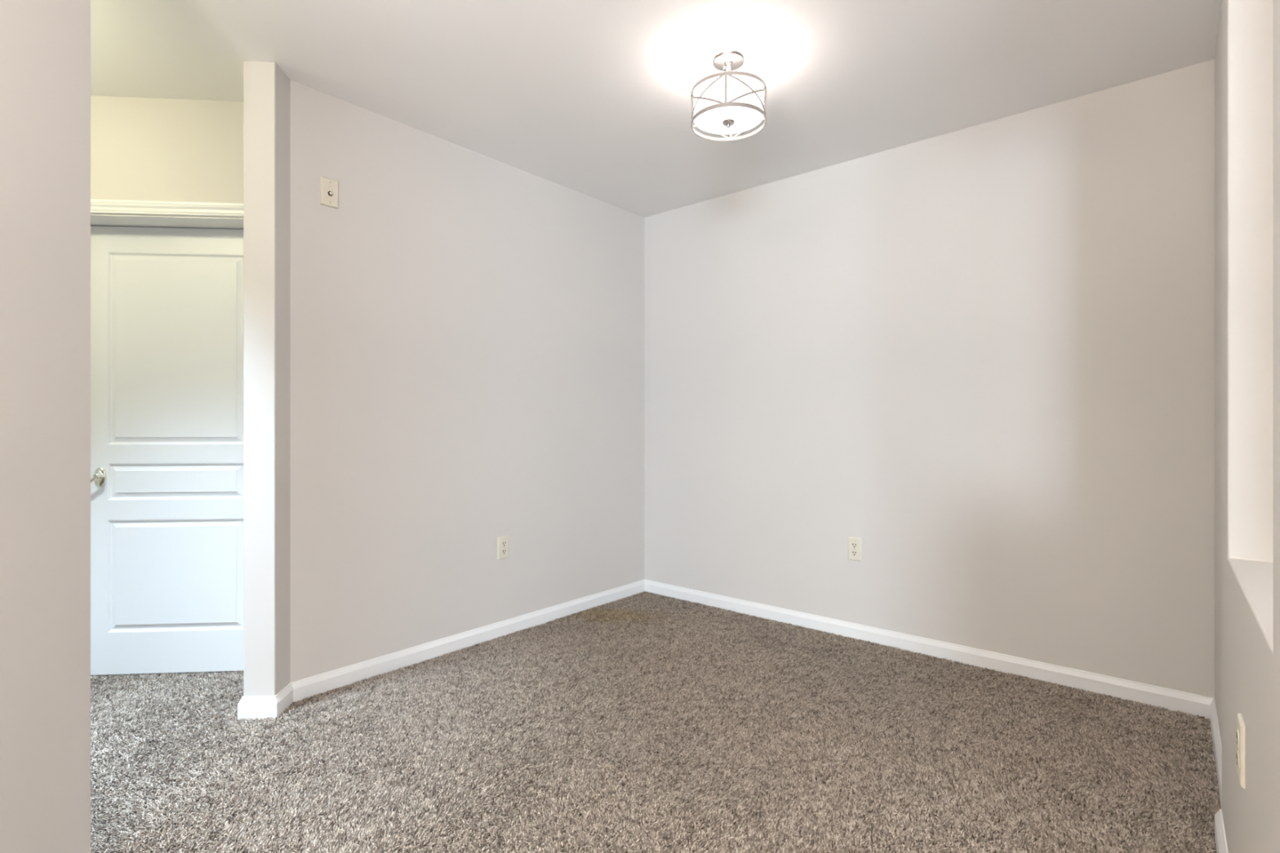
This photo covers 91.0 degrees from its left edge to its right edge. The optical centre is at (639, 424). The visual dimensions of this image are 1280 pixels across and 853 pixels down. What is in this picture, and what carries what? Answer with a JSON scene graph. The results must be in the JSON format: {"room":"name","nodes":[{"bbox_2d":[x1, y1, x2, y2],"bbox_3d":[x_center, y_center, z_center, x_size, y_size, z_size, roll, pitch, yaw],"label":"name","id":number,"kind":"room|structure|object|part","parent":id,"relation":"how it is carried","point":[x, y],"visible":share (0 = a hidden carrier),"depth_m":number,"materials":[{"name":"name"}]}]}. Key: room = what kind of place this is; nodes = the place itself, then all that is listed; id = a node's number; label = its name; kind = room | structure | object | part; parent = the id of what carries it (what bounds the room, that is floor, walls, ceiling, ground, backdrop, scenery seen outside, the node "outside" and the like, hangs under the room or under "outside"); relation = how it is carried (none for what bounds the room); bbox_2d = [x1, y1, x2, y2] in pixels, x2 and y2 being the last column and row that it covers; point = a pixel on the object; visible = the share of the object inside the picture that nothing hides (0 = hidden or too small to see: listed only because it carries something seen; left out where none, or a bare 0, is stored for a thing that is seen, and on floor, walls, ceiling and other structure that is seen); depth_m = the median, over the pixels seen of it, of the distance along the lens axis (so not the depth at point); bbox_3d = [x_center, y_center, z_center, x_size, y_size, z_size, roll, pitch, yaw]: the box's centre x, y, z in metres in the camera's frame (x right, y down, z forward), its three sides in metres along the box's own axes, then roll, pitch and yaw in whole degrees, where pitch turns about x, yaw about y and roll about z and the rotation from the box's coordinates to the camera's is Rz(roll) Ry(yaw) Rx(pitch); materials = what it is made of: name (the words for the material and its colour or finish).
{"room":"empty room","nodes":[
{"label":"empty room","id":0,"kind":"room"},
{"bbox_2d":[0,0,90,852],"bbox_3d":[-1.314,-0.131,0.695,0.116,2.500,1.636,0,0,-5],"label":"wall","id":1,"kind":"structure","parent":0,"point":[45,45],"depth_m":1.39,"materials":[{"name":"paint"}]},
{"bbox_2d":[90,95,243,217],"bbox_3d":[-2.772,-0.131,2.695,2.704,2.500,0.180,0,0,-5],"label":"wall","id":2,"kind":"structure","parent":0,"point":[142,148],"depth_m":2.67,"materials":[{"name":"paint"}]},
{"bbox_2d":[90,226,243,675],"bbox_3d":[-2.075,0.116,2.813,0.819,1.982,0.090,0,0,-8],"label":"door","id":3,"kind":"structure","parent":2,"relation":"in","point":[166,304],"depth_m":2.80,"materials":[{"name":"white paint"}]},
{"bbox_3d":[-2.414,0.246,2.732,0.125,0.067,0.019,0,0,-6],"label":"lever","id":4,"kind":"part","parent":3,"relation":"part of","materials":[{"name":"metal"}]},
{"bbox_2d":[90,199,243,217],"bbox_3d":[-2.054,0.089,2.653,0.927,2.060,0.018,0,0,-5],"label":"trim","id":5,"kind":"structure","parent":2,"relation":"attached to","point":[97,206],"depth_m":2.65,"materials":[{"name":"paint"}]},
{"bbox_2d":[90,214,243,229],"bbox_3d":[-2.061,0.119,2.751,0.807,2.000,0.179,0,0,-5],"label":"trim","id":6,"kind":"structure","parent":2,"relation":"attached to","point":[95,220],"depth_m":2.73,"materials":[{"name":"paint"}]},
{"bbox_2d":[243,61,289,697],"bbox_3d":[-1.463,-0.131,2.552,0.116,2.500,0.315,0,0,-5],"label":"wall column","id":7,"kind":"structure","parent":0,"point":[266,87],"depth_m":2.40,"materials":[{"name":"paint"}]},
{"bbox_2d":[289,80,644,682],"bbox_3d":[-0.731,-0.131,3.400,0.118,2.500,2.209,0,0,40],"label":"wall","id":8,"kind":"structure","parent":0,"point":[467,326],"depth_m":3.06,"materials":[{"name":"paint"}]},
{"bbox_2d":[320,176,338,208],"bbox_3d":[-1.297,-0.971,2.632,0.016,0.117,0.072,0,0,40],"label":"cable jack","id":9,"kind":"object","parent":8,"relation":"attached to","point":[329,188],"visible":1,"depth_m":2.63,"materials":[{"name":"beige plastic"}]},
{"bbox_2d":[237,579,644,720],"bbox_3d":[-0.794,1.077,3.330,0.333,0.083,2.396,0,0,40],"label":"baseboard","id":10,"kind":"structure","parent":8,"relation":"attached to","point":[249,707],"depth_m":2.91,"materials":[{"name":"paint"}]},
{"bbox_2d":[497,535,509,559],"bbox_3d":[-0.719,0.651,3.317,0.009,0.119,0.072,0,0,40],"label":"power outlet","id":11,"kind":"object","parent":8,"relation":"attached to","point":[503,542],"visible":1,"depth_m":3.31,"materials":[{"name":"beige plastic"}]},
{"bbox_2d":[501,548,506,554],"bbox_3d":[-0.716,0.671,3.314,0.003,0.028,0.036,0,0,40],"label":"receptacle","id":12,"kind":"object","parent":11,"relation":"attached to","point":[504,551],"depth_m":3.31,"materials":[{"name":"beige plastic"}]},
{"bbox_2d":[501,541,506,546],"bbox_3d":[-0.716,0.630,3.314,0.003,0.028,0.036,0,0,40],"label":"receptacle","id":13,"kind":"object","parent":11,"relation":"attached to","point":[504,544],"depth_m":3.31,"materials":[{"name":"beige plastic"}]},
{"bbox_2d":[90,0,1221,217],"bbox_3d":[0.153,-1.441,-1.247,12.250,0.120,11.700,0,0,40],"label":"ceiling","id":14,"kind":"structure","parent":0,"point":[591,98],"depth_m":2.42,"materials":[{"name":"paint"}]},
{"bbox_2d":[691,47,766,141],"bbox_3d":[0.334,-1.250,2.370,0.281,0.262,0.281,0,0,40],"label":"ceiling light","id":15,"kind":"object","parent":14,"relation":"attached to","point":[731,102],"visible":1,"depth_m":2.31,"materials":[{"name":"silver metal"}]},
{"bbox_3d":[0.334,-1.253,2.370,0.030,0.216,0.030,0,0,40],"label":"stem","id":16,"kind":"part","parent":15,"relation":"part of","materials":[{"name":"silver metal"}]},
{"bbox_2d":[694,101,762,133],"bbox_3d":[0.334,-1.156,2.370,0.254,0.007,0.254,0,0,40],"label":"diffuser","id":17,"kind":"object","parent":15,"relation":"attached to","point":[744,118],"depth_m":2.36,"materials":[{"name":"white glass"}]},
{"bbox_3d":[0.334,-1.201,2.370,0.261,0.096,0.261,0,0,40],"label":"lamp shade","id":18,"kind":"part","parent":15,"relation":"part of","materials":[{"name":"white"}]},
{"bbox_2d":[90,600,1221,852],"bbox_3d":[0.153,1.179,-1.247,12.250,0.120,11.700,0,0,40],"label":"floor","id":19,"kind":"structure","parent":0,"point":[395,761],"depth_m":1.90,"materials":[{"name":"grey carpet"}]},
{"bbox_2d":[90,591,1221,852],"bbox_3d":[-0.433,1.112,2.310,3.877,0.014,3.489,0,0,40],"label":"carpet","id":20,"kind":"structure","parent":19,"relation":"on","point":[1009,720],"depth_m":2.12,"materials":[{"name":"grey carpet"}]},
{"bbox_2d":[644,58,1214,697],"bbox_3d":[1.143,-0.131,3.332,3.060,2.500,0.118,0,0,40],"label":"wall","id":21,"kind":"structure","parent":0,"point":[981,357],"depth_m":2.93,"materials":[{"name":"paint"}]},
{"bbox_2d":[848,537,862,561],"bbox_3d":[1.116,0.650,3.271,0.072,0.119,0.009,0,0,40],"label":"power outlet","id":22,"kind":"object","parent":21,"relation":"attached to","point":[855,544],"visible":1,"depth_m":3.27,"materials":[{"name":"beige plastic"}]},
{"bbox_2d":[850,550,857,555],"bbox_3d":[1.114,0.670,3.269,0.036,0.028,0.003,0,0,40],"label":"receptacle","id":23,"kind":"object","parent":22,"relation":"attached to","point":[853,553],"depth_m":3.27,"materials":[{"name":"beige plastic"}]},
{"bbox_2d":[850,542,857,548],"bbox_3d":[1.114,0.629,3.269,0.036,0.028,0.003,0,0,40],"label":"receptacle","id":24,"kind":"object","parent":22,"relation":"attached to","point":[853,544],"depth_m":3.27,"materials":[{"name":"beige plastic"}]},
{"bbox_2d":[644,579,1213,718],"bbox_3d":[1.097,1.077,3.285,2.814,0.083,0.014,0,0,40],"label":"baseboard","id":25,"kind":"structure","parent":21,"relation":"attached to","point":[1175,700],"depth_m":2.92,"materials":[{"name":"paint"}]},
{"bbox_2d":[1214,0,1279,852],"bbox_3d":[1.557,-0.131,1.570,0.146,2.500,2.029,0,0,40],"label":"wall","id":26,"kind":"structure","parent":0,"point":[1251,28],"depth_m":1.51,"materials":[{"name":"paint"}]},
{"bbox_2d":[1209,697,1228,852],"bbox_3d":[1.503,1.077,1.616,0.038,0.083,2.029,0,0,40],"label":"baseboard","id":27,"kind":"structure","parent":26,"relation":"attached to","point":[1216,740],"depth_m":1.92,"materials":[{"name":"paint"}]},
{"bbox_2d":[1236,713,1244,788],"bbox_3d":[1.182,0.641,1.239,0.009,0.119,0.072,0,0,40],"label":"power outlet","id":28,"kind":"object","parent":26,"relation":"attached to","point":[1240,723],"visible":1,"depth_m":1.22,"materials":[{"name":"beige plastic"}]},
{"bbox_2d":[1236,750,1239,768],"bbox_3d":[1.180,0.661,1.241,0.003,0.028,0.036,0,0,40],"label":"receptacle","id":29,"kind":"object","parent":28,"relation":"attached to","point":[1237,751],"depth_m":1.23,"materials":[{"name":"beige plastic"}]},
{"bbox_2d":[1236,729,1239,747],"bbox_3d":[1.180,0.620,1.241,0.003,0.028,0.036,0,0,40],"label":"receptacle","id":30,"kind":"object","parent":28,"relation":"attached to","point":[1237,731],"depth_m":1.23,"materials":[{"name":"beige plastic"}]}
]}

